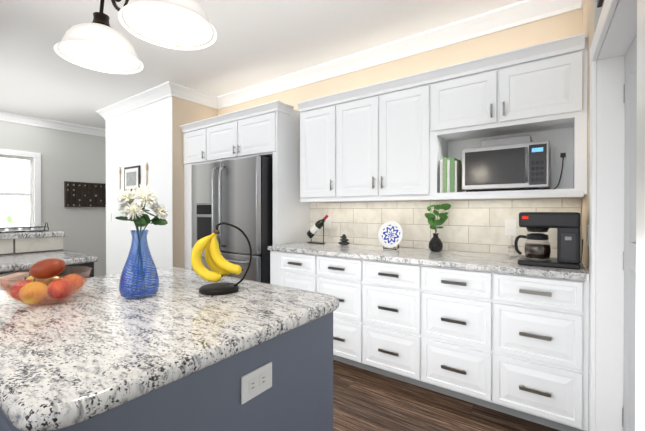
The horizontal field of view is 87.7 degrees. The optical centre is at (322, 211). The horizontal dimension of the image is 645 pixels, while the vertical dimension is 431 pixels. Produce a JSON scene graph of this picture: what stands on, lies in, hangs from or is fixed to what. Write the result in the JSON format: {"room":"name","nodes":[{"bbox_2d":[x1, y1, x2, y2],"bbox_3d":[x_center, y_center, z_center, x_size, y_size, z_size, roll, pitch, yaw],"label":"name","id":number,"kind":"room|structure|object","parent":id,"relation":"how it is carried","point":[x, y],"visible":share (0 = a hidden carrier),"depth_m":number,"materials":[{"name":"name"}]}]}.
{"room":"kitchen","nodes":[
{"label":"kitchen","id":0,"kind":"room"},
{"bbox_2d":[0,120,105,276],"bbox_3d":[-5.877,-0.133,3.673,0.115,2.715,7.385,0,0,36],"label":"wall","id":1,"kind":"structure","parent":0,"point":[69,156],"depth_m":5.71,"materials":[{"name":"grey paint"}]},
{"bbox_2d":[0,149,40,231],"bbox_3d":[-4.859,-0.272,5.012,0.116,1.350,1.060,0,0,36],"label":"window","id":2,"kind":"structure","parent":1,"relation":"in","point":[4,153],"depth_m":5.35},
{"bbox_2d":[0,111,105,136],"bbox_3d":[-5.827,-1.427,3.559,0.092,0.125,7.270,0,0,36],"label":"crown molding","id":3,"kind":"structure","parent":1,"relation":"attached to","point":[4,116],"depth_m":5.48,"materials":[{"name":"white wood"}]},
{"bbox_2d":[64,181,105,206],"bbox_3d":[-4.054,-0.302,6.065,0.050,0.430,1.000,0,0,36],"label":"wall art","id":4,"kind":"object","parent":1,"relation":"attached to","point":[80,194],"visible":0.6,"depth_m":5.89,"materials":[{"name":"brown wood"}]},
{"bbox_2d":[106,96,217,274],"bbox_3d":[-2.279,-0.138,4.793,1.802,2.715,0.765,0,0,36],"label":"wall","id":5,"kind":"structure","parent":0,"point":[150,135],"depth_m":4.23,"materials":[{"name":"white paint"}]},
{"bbox_2d":[124,165,139,190],"bbox_3d":[-2.558,-0.444,4.507,0.420,0.330,0.020,0,0,36],"label":"framed picture","id":6,"kind":"object","parent":5,"relation":"attached to","point":[131,177],"visible":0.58,"depth_m":4.49,"materials":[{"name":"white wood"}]},
{"bbox_2d":[119,164,147,188],"bbox_3d":[-2.542,-0.473,4.496,0.784,0.308,0.018,0,0,36],"label":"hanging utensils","id":7,"kind":"object","parent":5,"relation":"attached to","point":[120,175],"visible":1,"depth_m":4.49,"materials":[{"name":"brown wood"}]},
{"bbox_2d":[96,81,175,119],"bbox_3d":[-2.530,-1.431,4.439,1.984,0.125,0.092,0,0,36],"label":"crown molding","id":8,"kind":"structure","parent":5,"relation":"attached to","point":[167,89],"depth_m":4.29,"materials":[{"name":"white wood"}]},
{"bbox_2d":[174,84,215,107],"bbox_3d":[-1.571,-1.430,4.152,0.092,0.125,0.540,0,0,36],"label":"crown molding","id":9,"kind":"structure","parent":5,"relation":"attached to","point":[182,92],"depth_m":4.15,"materials":[{"name":"white wood"}]},
{"bbox_2d":[0,0,522,128],"bbox_3d":[-1.973,-1.510,1.546,11.000,0.060,8.500,0,0,36],"label":"ceiling","id":10,"kind":"structure","parent":0,"point":[257,42],"depth_m":2.98,"materials":[{"name":"white paint"}]},
{"bbox_2d":[54,0,216,73],"bbox_3d":[-0.544,-0.976,0.959,0.573,0.998,0.231,0,0,31],"label":"chandelier","id":11,"kind":"object","parent":10,"relation":"hanging from","point":[99,43],"visible":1,"depth_m":0.96,"materials":[{"name":"white glass"}]},
{"bbox_2d":[218,8,582,257],"bbox_3d":[0.257,-0.131,3.371,4.380,2.715,0.115,0,0,36],"label":"wall","id":12,"kind":"structure","parent":0,"point":[560,26],"depth_m":2.76,"materials":[{"name":"beige paint"}]},
{"bbox_2d":[297,93,336,200],"bbox_3d":[0.044,-0.574,3.244,0.420,0.931,0.333,0,0,36],"label":"upper cabinet","id":13,"kind":"object","parent":12,"relation":"attached to","point":[318,116],"depth_m":3.09,"materials":[{"name":"white wood"}]},
{"bbox_2d":[337,69,452,200],"bbox_3d":[0.574,-0.572,2.863,0.885,0.931,0.333,0,0,36],"label":"upper cabinet","id":14,"kind":"object","parent":12,"relation":"attached to","point":[396,139],"depth_m":2.68,"materials":[{"name":"white wood"}]},
{"bbox_2d":[440,158,463,192],"bbox_3d":[0.974,-0.271,2.525,0.121,0.256,0.200,0,0,36],"label":"books","id":15,"kind":"object","parent":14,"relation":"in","point":[450,174],"visible":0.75,"depth_m":2.45,"materials":[{"name":"paper"}]},
{"bbox_2d":[215,0,582,108],"bbox_3d":[0.144,-1.426,3.319,3.850,0.125,0.092,0,0,36],"label":"crown molding","id":16,"kind":"structure","parent":12,"relation":"attached to","point":[506,17],"depth_m":2.85,"materials":[{"name":"white wood"}]},
{"bbox_2d":[310,199,580,256],"bbox_3d":[0.794,0.110,2.905,2.291,0.402,0.016,0,0,36],"label":"tile backsplash","id":17,"kind":"structure","parent":12,"relation":"attached to","point":[488,226],"depth_m":2.73,"materials":[{"name":"beige tile"}]},
{"bbox_2d":[437,33,587,144],"bbox_3d":[1.265,-0.803,2.366,0.906,0.466,0.333,0,0,36],"label":"upper cabinet","id":18,"kind":"object","parent":12,"relation":"attached to","point":[539,88],"depth_m":2.19,"materials":[{"name":"white wood"}]},
{"bbox_2d":[462,135,565,191],"bbox_3d":[1.301,-0.317,2.300,0.595,0.350,0.349,0,0,36],"label":"microwave","id":19,"kind":"object","parent":18,"relation":"in","point":[514,163],"visible":0.98,"depth_m":2.20,"materials":[{"name":"silver plastic"}]},
{"bbox_2d":[333,360,588,430],"bbox_3d":[-1.973,1.265,1.560,11.000,0.060,8.500,0,0,36],"label":"floor","id":20,"kind":"structure","parent":0,"point":[365,400],"depth_m":2.08,"materials":[{"name":"brown wood"}]},
{"bbox_2d":[0,272,28,289],"bbox_3d":[-1.576,0.772,1.693,0.521,0.906,0.170,0,0,-13],"label":"step stool","id":21,"kind":"object","parent":20,"relation":"on","point":[16,276],"depth_m":1.67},
{"bbox_2d":[0,270,29,276],"bbox_3d":[-2.230,0.795,2.050,0.608,0.875,0.600,0,0,36],"label":"base cabinet","id":22,"kind":"object","parent":20,"relation":"on","point":[13,271],"depth_m":2.05,"materials":[{"name":"grey wood"}]},
{"bbox_2d":[58,262,93,277],"bbox_3d":[-1.958,0.793,2.428,0.608,0.875,0.330,0,0,36],"label":"base cabinet","id":23,"kind":"object","parent":20,"relation":"on","point":[88,264],"depth_m":2.33,"materials":[{"name":"grey wood"}]},
{"bbox_2d":[0,230,66,241],"bbox_3d":[-3.442,0.187,1.164,0.390,0.040,4.150,0,0,36],"label":"countertop","id":24,"kind":"structure","parent":23,"relation":"on","point":[4,237],"depth_m":2.58,"materials":[{"name":"grey stone"}]},
{"bbox_2d":[0,222,48,232],"bbox_3d":[-2.407,0.122,2.612,0.096,0.070,0.418,0,0,36],"label":"caddy","id":25,"kind":"object","parent":24,"relation":"on","point":[15,229],"visible":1,"depth_m":2.65,"materials":[{"name":"metal"}]},
{"bbox_2d":[0,250,97,273],"bbox_3d":[-3.057,0.343,0.887,0.620,0.040,4.150,0,0,36],"label":"countertop","id":26,"kind":"structure","parent":23,"relation":"on","point":[8,262],"depth_m":2.30,"materials":[{"name":"grey stone"}]},
{"bbox_2d":[0,267,338,430],"bbox_3d":[-0.680,0.779,1.249,1.220,0.915,0.952,0,0,36],"label":"kitchen island","id":27,"kind":"object","parent":20,"relation":"on","point":[177,351],"visible":0.96,"depth_m":0.90,"materials":[{"name":"grey stone"}]},
{"bbox_2d":[0,258,91,304],"bbox_3d":[-0.984,0.243,1.201,0.264,0.154,0.264,0,0,36],"label":"fruit bowl","id":28,"kind":"object","parent":27,"relation":"on","point":[42,282],"visible":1,"depth_m":1.17,"materials":[{"name":"clear glass"}]},
{"bbox_2d":[116,184,168,298],"bbox_3d":[-0.702,0.104,1.295,0.186,0.432,0.163,0,0,36],"label":"flower vase","id":29,"kind":"object","parent":27,"relation":"on","point":[134,212],"visible":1,"depth_m":1.26,"materials":[{"name":"blue glass"}]},
{"bbox_2d":[191,222,251,294],"bbox_3d":[-0.409,0.181,1.344,0.191,0.278,0.168,0,0,36],"label":"holder","id":30,"kind":"object","parent":27,"relation":"on","point":[220,266],"visible":1,"depth_m":1.34,"materials":[{"name":"black metal"}]},
{"bbox_2d":[191,156,272,283],"bbox_3d":[-0.862,0.350,3.632,1.040,1.750,0.710,0,0,36],"label":"fridge","id":31,"kind":"object","parent":20,"relation":"on","point":[237,192],"visible":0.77,"depth_m":3.25,"materials":[{"name":"silver metal"}]},
{"bbox_2d":[180,100,309,269],"bbox_3d":[-0.902,0.096,3.789,1.605,2.256,0.556,0,0,36],"label":"surround","id":32,"kind":"object","parent":20,"relation":"on","point":[270,129],"visible":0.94,"depth_m":3.39,"materials":[{"name":"white wood"}]},
{"bbox_2d":[270,253,315,291],"bbox_3d":[-0.094,0.790,3.172,0.541,0.876,0.619,0,0,36],"label":"base cabinet","id":33,"kind":"object","parent":20,"relation":"on","point":[292,270],"depth_m":2.90,"materials":[{"name":"white wood"}]},
{"bbox_2d":[316,257,363,368],"bbox_3d":[0.300,0.791,2.889,0.430,0.876,0.619,0,0,36],"label":"base cabinet","id":34,"kind":"object","parent":20,"relation":"on","point":[342,278],"depth_m":2.60,"materials":[{"name":"white wood"}]},
{"bbox_2d":[364,261,423,387],"bbox_3d":[0.657,0.792,2.633,0.449,0.876,0.619,0,0,36],"label":"base cabinet","id":35,"kind":"object","parent":20,"relation":"on","point":[393,294],"depth_m":2.37,"materials":[{"name":"white wood"}]},
{"bbox_2d":[424,265,495,409],"bbox_3d":[1.016,0.793,2.375,0.434,0.876,0.619,0,0,36],"label":"base cabinet","id":36,"kind":"object","parent":20,"relation":"on","point":[460,304],"depth_m":2.11,"materials":[{"name":"white wood"}]},
{"bbox_2d":[496,273,588,430],"bbox_3d":[1.381,0.795,2.112,0.466,0.876,0.619,0,0,36],"label":"base cabinet","id":37,"kind":"object","parent":20,"relation":"on","point":[505,333],"depth_m":1.85,"materials":[{"name":"white wood"}]},
{"bbox_2d":[268,241,588,280],"bbox_3d":[0.624,0.334,2.645,2.320,0.040,0.633,0,0,36],"label":"countertop","id":38,"kind":"structure","parent":37,"relation":"on","point":[444,259],"depth_m":2.33,"materials":[{"name":"grey stone"}]},
{"bbox_2d":[307,215,328,243],"bbox_3d":[-0.047,0.168,3.310,0.252,0.285,0.098,0,0,36],"label":"holder","id":39,"kind":"object","parent":38,"relation":"on","point":[317,226],"visible":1,"depth_m":3.28,"materials":[{"name":"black glass"}]},
{"bbox_2d":[338,234,349,244],"bbox_3d":[0.201,0.260,3.158,0.116,0.102,0.093,0,0,36],"label":"stone stack","id":40,"kind":"object","parent":38,"relation":"on","point":[343,240],"visible":1,"depth_m":3.13,"materials":[{"name":"black stone"}]},
{"bbox_2d":[378,221,402,249],"bbox_3d":[0.585,0.194,2.795,0.220,0.234,0.147,0,0,36],"label":"decorative plate","id":41,"kind":"object","parent":38,"relation":"on","point":[390,234],"visible":1,"depth_m":2.77,"materials":[{"name":"white ceramic"}]},
{"bbox_2d":[425,203,450,251],"bbox_3d":[0.907,0.124,2.643,0.216,0.380,0.182,0,0,36],"label":"potted plant","id":42,"kind":"object","parent":38,"relation":"on","point":[435,244],"visible":1,"depth_m":2.62,"materials":[{"name":"green plant"}]},
{"bbox_2d":[507,245,517,257],"bbox_3d":[1.320,0.271,2.328,0.068,0.088,0.068,0,0,36],"label":"glass jar","id":43,"kind":"object","parent":38,"relation":"on","point":[514,254],"visible":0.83,"depth_m":2.31,"materials":[{"name":"clear glass"}]},
{"bbox_2d":[514,212,582,269],"bbox_3d":[1.372,0.159,2.041,0.349,0.315,0.302,0,0,36],"label":"coffee maker","id":44,"kind":"object","parent":38,"relation":"on","point":[567,225],"visible":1,"depth_m":1.92,"materials":[{"name":"black plastic"}]},
{"bbox_2d":[582,0,604,267],"bbox_3d":[-0.010,-0.113,-0.526,0.131,2.715,6.805,0,0,33],"label":"wall","id":45,"kind":"structure","parent":0,"point":[591,13],"depth_m":1.95,"materials":[{"name":"beige paint"}]},
{"bbox_2d":[577,0,583,6],"bbox_3d":[-0.130,-1.408,-0.541,0.092,0.125,6.660,0,0,33],"label":"crown molding","id":46,"kind":"structure","parent":45,"relation":"attached to","point":[581,2],"depth_m":2.20,"materials":[{"name":"white wood"}]},
{"bbox_2d":[597,0,603,7],"bbox_3d":[1.085,-1.154,1.260,0.024,0.460,0.620,0,0,33],"label":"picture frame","id":47,"kind":"object","parent":45,"relation":"attached to","point":[599,3],"visible":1,"depth_m":1.47,"materials":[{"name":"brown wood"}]},
{"bbox_2d":[589,0,644,430],"bbox_3d":[1.145,0.195,1.251,0.135,2.082,1.124,0,0,33],"label":"door frame","id":48,"kind":"structure","parent":45,"relation":"attached to","point":[620,25],"depth_m":1.63,"materials":[{"name":"white wood"}]},
{"bbox_2d":[622,35,636,430],"bbox_3d":[1.205,0.241,1.213,0.040,1.967,0.920,0,0,33],"label":"door","id":49,"kind":"structure","parent":45,"relation":"in","point":[629,251],"depth_m":1.50,"materials":[{"name":"white wood"}]},
{"label":"outside","id":50,"kind":"structure","parent":0,"visible":0},
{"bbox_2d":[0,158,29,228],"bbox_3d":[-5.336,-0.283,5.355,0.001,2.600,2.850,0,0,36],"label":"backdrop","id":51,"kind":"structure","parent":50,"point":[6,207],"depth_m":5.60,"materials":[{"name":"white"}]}
]}

